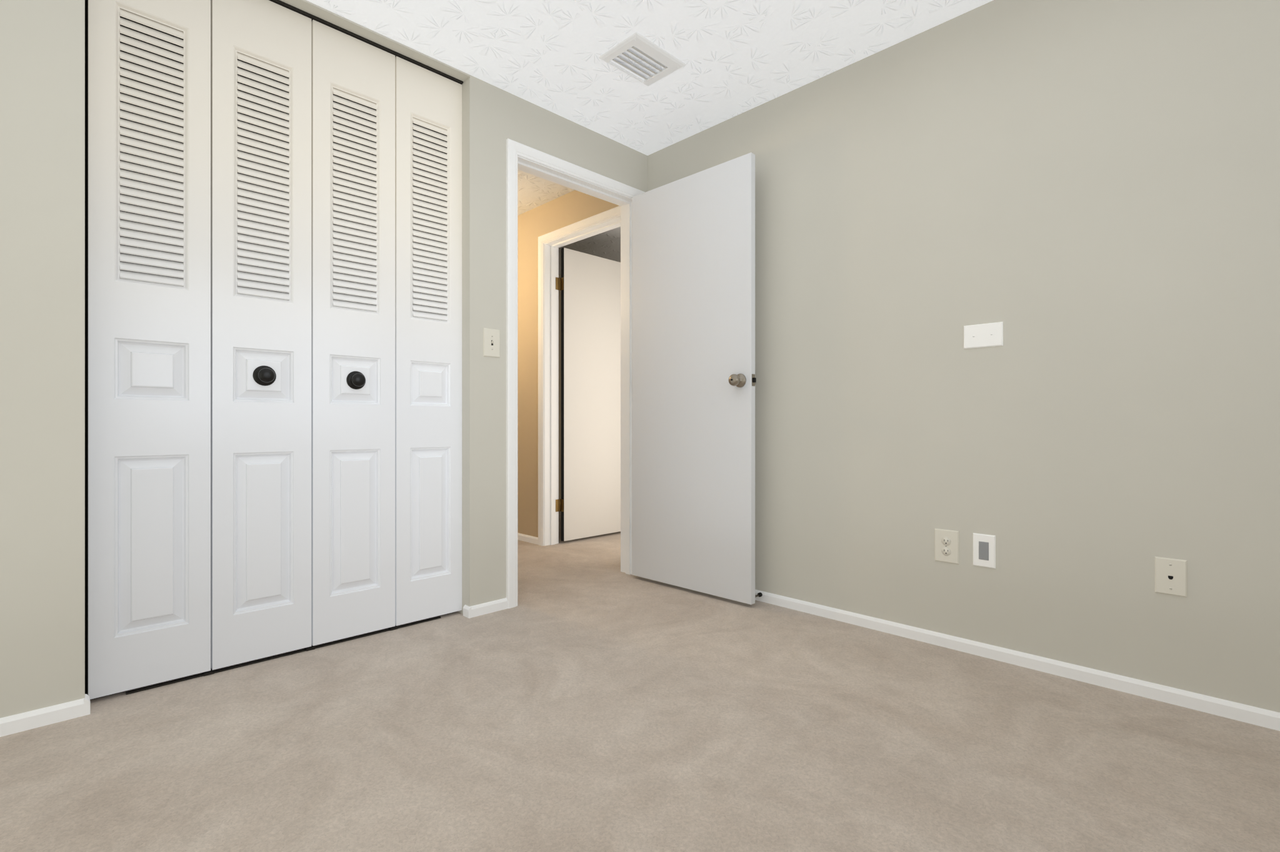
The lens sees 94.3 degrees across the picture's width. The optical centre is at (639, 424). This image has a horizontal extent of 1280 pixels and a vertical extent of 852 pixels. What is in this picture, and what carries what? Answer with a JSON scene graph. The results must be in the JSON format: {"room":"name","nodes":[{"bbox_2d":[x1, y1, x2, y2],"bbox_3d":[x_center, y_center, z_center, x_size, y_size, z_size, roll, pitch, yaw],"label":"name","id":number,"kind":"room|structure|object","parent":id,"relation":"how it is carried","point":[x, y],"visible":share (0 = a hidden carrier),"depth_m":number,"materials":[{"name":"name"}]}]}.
{"room":"empty bedroom","nodes":[
{"label":"empty bedroom","id":0,"kind":"room"},
{"bbox_2d":[0,0,647,718],"bbox_3d":[-1.186,-0.351,2.334,3.350,2.440,0.120,0,0,-45],"label":"wall","id":1,"kind":"structure","parent":0,"point":[42,42],"depth_m":1.74,"materials":[{"name":"beige paint"}]},
{"bbox_2d":[0,598,507,737],"bbox_3d":[-1.153,0.845,2.301,3.350,0.048,0.053,0,0,-45],"label":"baseboard","id":2,"kind":"structure","parent":1,"relation":"attached to","point":[44,717],"depth_m":1.73,"materials":[{"name":"white wood"}]},
{"bbox_2d":[85,0,456,700],"bbox_3d":[-1.294,-0.343,2.303,1.267,2.424,0.004,0,0,-45],"label":"backing","id":3,"kind":"object","parent":1,"relation":"attached to","point":[86,1],"visible":0.08,"depth_m":1.86,"materials":[{"name":"black"}]},
{"bbox_2d":[84,0,469,698],"bbox_3d":[-1.254,-0.343,2.262,1.267,2.424,0.111,0,0,-45],"label":"closet door frame","id":4,"kind":"object","parent":1,"relation":"attached to","point":[465,87],"visible":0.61,"depth_m":2.68,"materials":[{"name":"beige paint"}]},
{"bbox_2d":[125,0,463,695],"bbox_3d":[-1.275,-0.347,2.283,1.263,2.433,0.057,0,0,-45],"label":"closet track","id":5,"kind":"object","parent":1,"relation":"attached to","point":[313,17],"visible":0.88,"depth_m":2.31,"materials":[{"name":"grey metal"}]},
{"bbox_2d":[88,0,210,699],"bbox_3d":[-1.605,-0.350,1.953,0.310,2.407,0.030,0,0,-45],"label":"bifold closet door","id":6,"kind":"structure","parent":5,"relation":"hanging from","point":[149,60],"depth_m":1.93,"materials":[{"name":"white wood"}]},
{"bbox_2d":[210,0,311,670],"bbox_3d":[-1.366,-0.350,2.161,0.312,2.407,0.071,0,0,-45],"label":"bifold closet door","id":7,"kind":"structure","parent":5,"relation":"hanging from","point":[260,50],"depth_m":2.15,"materials":[{"name":"white wood"}]},
{"bbox_2d":[311,20,394,646],"bbox_3d":[-1.140,-0.350,2.386,0.316,2.407,0.071,0,0,-45],"label":"bifold closet door","id":8,"kind":"structure","parent":5,"relation":"hanging from","point":[353,79],"depth_m":2.38,"materials":[{"name":"white wood"}]},
{"bbox_2d":[395,56,461,626],"bbox_3d":[-0.930,-0.350,2.624,0.307,2.407,0.030,0,0,-45],"label":"bifold closet door","id":9,"kind":"structure","parent":5,"relation":"hanging from","point":[428,104],"depth_m":2.61,"materials":[{"name":"white wood"}]},
{"bbox_2d":[483,328,499,358],"bbox_3d":[-0.681,-0.375,2.739,0.085,0.130,0.018,0,0,-45],"label":"toggle light switch","id":10,"kind":"object","parent":1,"relation":"attached to","point":[491,337],"visible":1,"depth_m":2.74,"materials":[{"name":"beige plastic"}]},
{"bbox_2d":[506,138,644,608],"bbox_3d":[-0.344,-0.237,3.160,0.916,2.213,0.140,0,0,-45],"label":"door frame","id":11,"kind":"structure","parent":1,"relation":"attached to","point":[514,149],"depth_m":3.01,"materials":[{"name":"white wood"}]},
{"bbox_2d":[631,152,762,604],"bbox_3d":[0.262,-0.213,3.091,0.201,2.129,0.816,0,0,-45],"label":"bedroom door","id":12,"kind":"structure","parent":1,"relation":"in","point":[694,380],"depth_m":3.02,"materials":[{"name":"white painted wood"},{"name":"satin nickel"}]},
{"bbox_2d":[517,170,574,215],"bbox_3d":[-2.138,-1.611,3.263,3.550,0.080,2.660,0,0,-45],"label":"ceiling","id":13,"kind":"structure","parent":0,"point":[533,191],"depth_m":4.01,"materials":[{"name":"white paint"}]},
{"bbox_2d":[558,275,561,499],"bbox_3d":[-1.260,-0.351,4.678,6.550,2.440,1.890,0,0,-45],"label":"wall","id":14,"kind":"structure","parent":0,"point":[559,275],"depth_m":6.25,"materials":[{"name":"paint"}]},
{"bbox_2d":[558,226,620,275],"bbox_3d":[0.644,-1.611,5.266,3.260,0.080,3.740,0,0,-45],"label":"ceiling","id":15,"kind":"structure","parent":0,"point":[605,245],"depth_m":5.25,"materials":[{"name":"white paint"}]},
{"bbox_2d":[0,511,1279,851],"bbox_3d":[0.220,0.909,3.189,6.790,0.080,6.090,0,0,-45],"label":"floor","id":16,"kind":"structure","parent":0,"point":[608,709],"depth_m":1.59,"materials":[{"name":"beige carpet"}]},
{"bbox_2d":[306,0,993,155],"bbox_3d":[0.001,-1.611,1.096,3.530,0.080,3.430,0,0,-45],"label":"ceiling","id":17,"kind":"structure","parent":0,"point":[739,56],"depth_m":2.45,"materials":[{"name":"white paint"}]},
{"bbox_2d":[598,31,686,86],"bbox_3d":[0.012,-1.602,2.564,0.305,0.088,0.232,0,0,-45],"label":"ceiling vent","id":18,"kind":"object","parent":17,"relation":"in","point":[672,63],"visible":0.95,"depth_m":2.53,"materials":[{"name":"white metal"}]},
{"bbox_2d":[517,0,1279,713],"bbox_3d":[0.365,-0.351,3.248,0.140,2.440,5.970,0,0,-45],"label":"wall","id":19,"kind":"structure","parent":0,"point":[1098,181],"depth_m":2.11,"materials":[{"name":"beige paint"}]},
{"bbox_2d":[517,533,538,544],"bbox_3d":[-0.905,0.845,4.446,0.013,0.048,2.480,0,0,-45],"label":"baseboard","id":20,"kind":"structure","parent":19,"relation":"attached to","point":[522,537],"depth_m":4.36,"materials":[{"name":"white wood"}]},
{"bbox_2d":[538,205,620,546],"bbox_3d":[-0.359,-0.237,3.980,0.140,2.213,0.926,0,0,-45],"label":"door frame","id":21,"kind":"structure","parent":19,"relation":"attached to","point":[551,248],"depth_m":4.24,"materials":[{"name":"white wood"}]},
{"bbox_2d":[555,248,620,541],"bbox_3d":[-0.294,-0.213,4.576,0.848,2.129,0.178,0,0,-45],"label":"door","id":22,"kind":"structure","parent":19,"relation":"in","point":[589,505],"depth_m":4.48,"materials":[{"name":"white wood"}]},
{"bbox_2d":[934,528,958,564],"bbox_3d":[1.193,0.476,2.310,0.009,0.127,0.088,0,0,-45],"label":"outlet","id":23,"kind":"object","parent":19,"relation":"attached to","point":[946,542],"visible":1,"depth_m":2.31,"materials":[{"name":"beige plastic"}]},
{"bbox_2d":[963,321,1003,349],"bbox_3d":[1.283,-0.331,2.220,0.008,0.088,0.132,0,0,-45],"label":"switch cover","id":24,"kind":"object","parent":19,"relation":"attached to","point":[990,334],"visible":1,"depth_m":2.22,"materials":[{"name":"white plastic"}]},
{"bbox_2d":[973,533,995,568],"bbox_3d":[1.285,0.474,2.217,0.008,0.122,0.076,0,0,-45],"label":"outlet","id":25,"kind":"object","parent":19,"relation":"attached to","point":[984,545],"depth_m":2.21,"materials":[{"name":"white plastic"}]},
{"bbox_2d":[755,590,1279,731],"bbox_3d":[1.185,0.845,2.315,0.013,0.048,3.250,0,0,-45],"label":"baseboard","id":26,"kind":"structure","parent":19,"relation":"attached to","point":[1261,717],"depth_m":2.06,"materials":[{"name":"white wood"}]},
{"bbox_2d":[1155,556,1186,597],"bbox_3d":[1.653,0.476,1.848,0.008,0.113,0.075,0,0,-45],"label":"socket","id":27,"kind":"object","parent":19,"relation":"attached to","point":[1170,574],"visible":1,"depth_m":1.85,"materials":[{"name":"beige plastic"}]}
]}

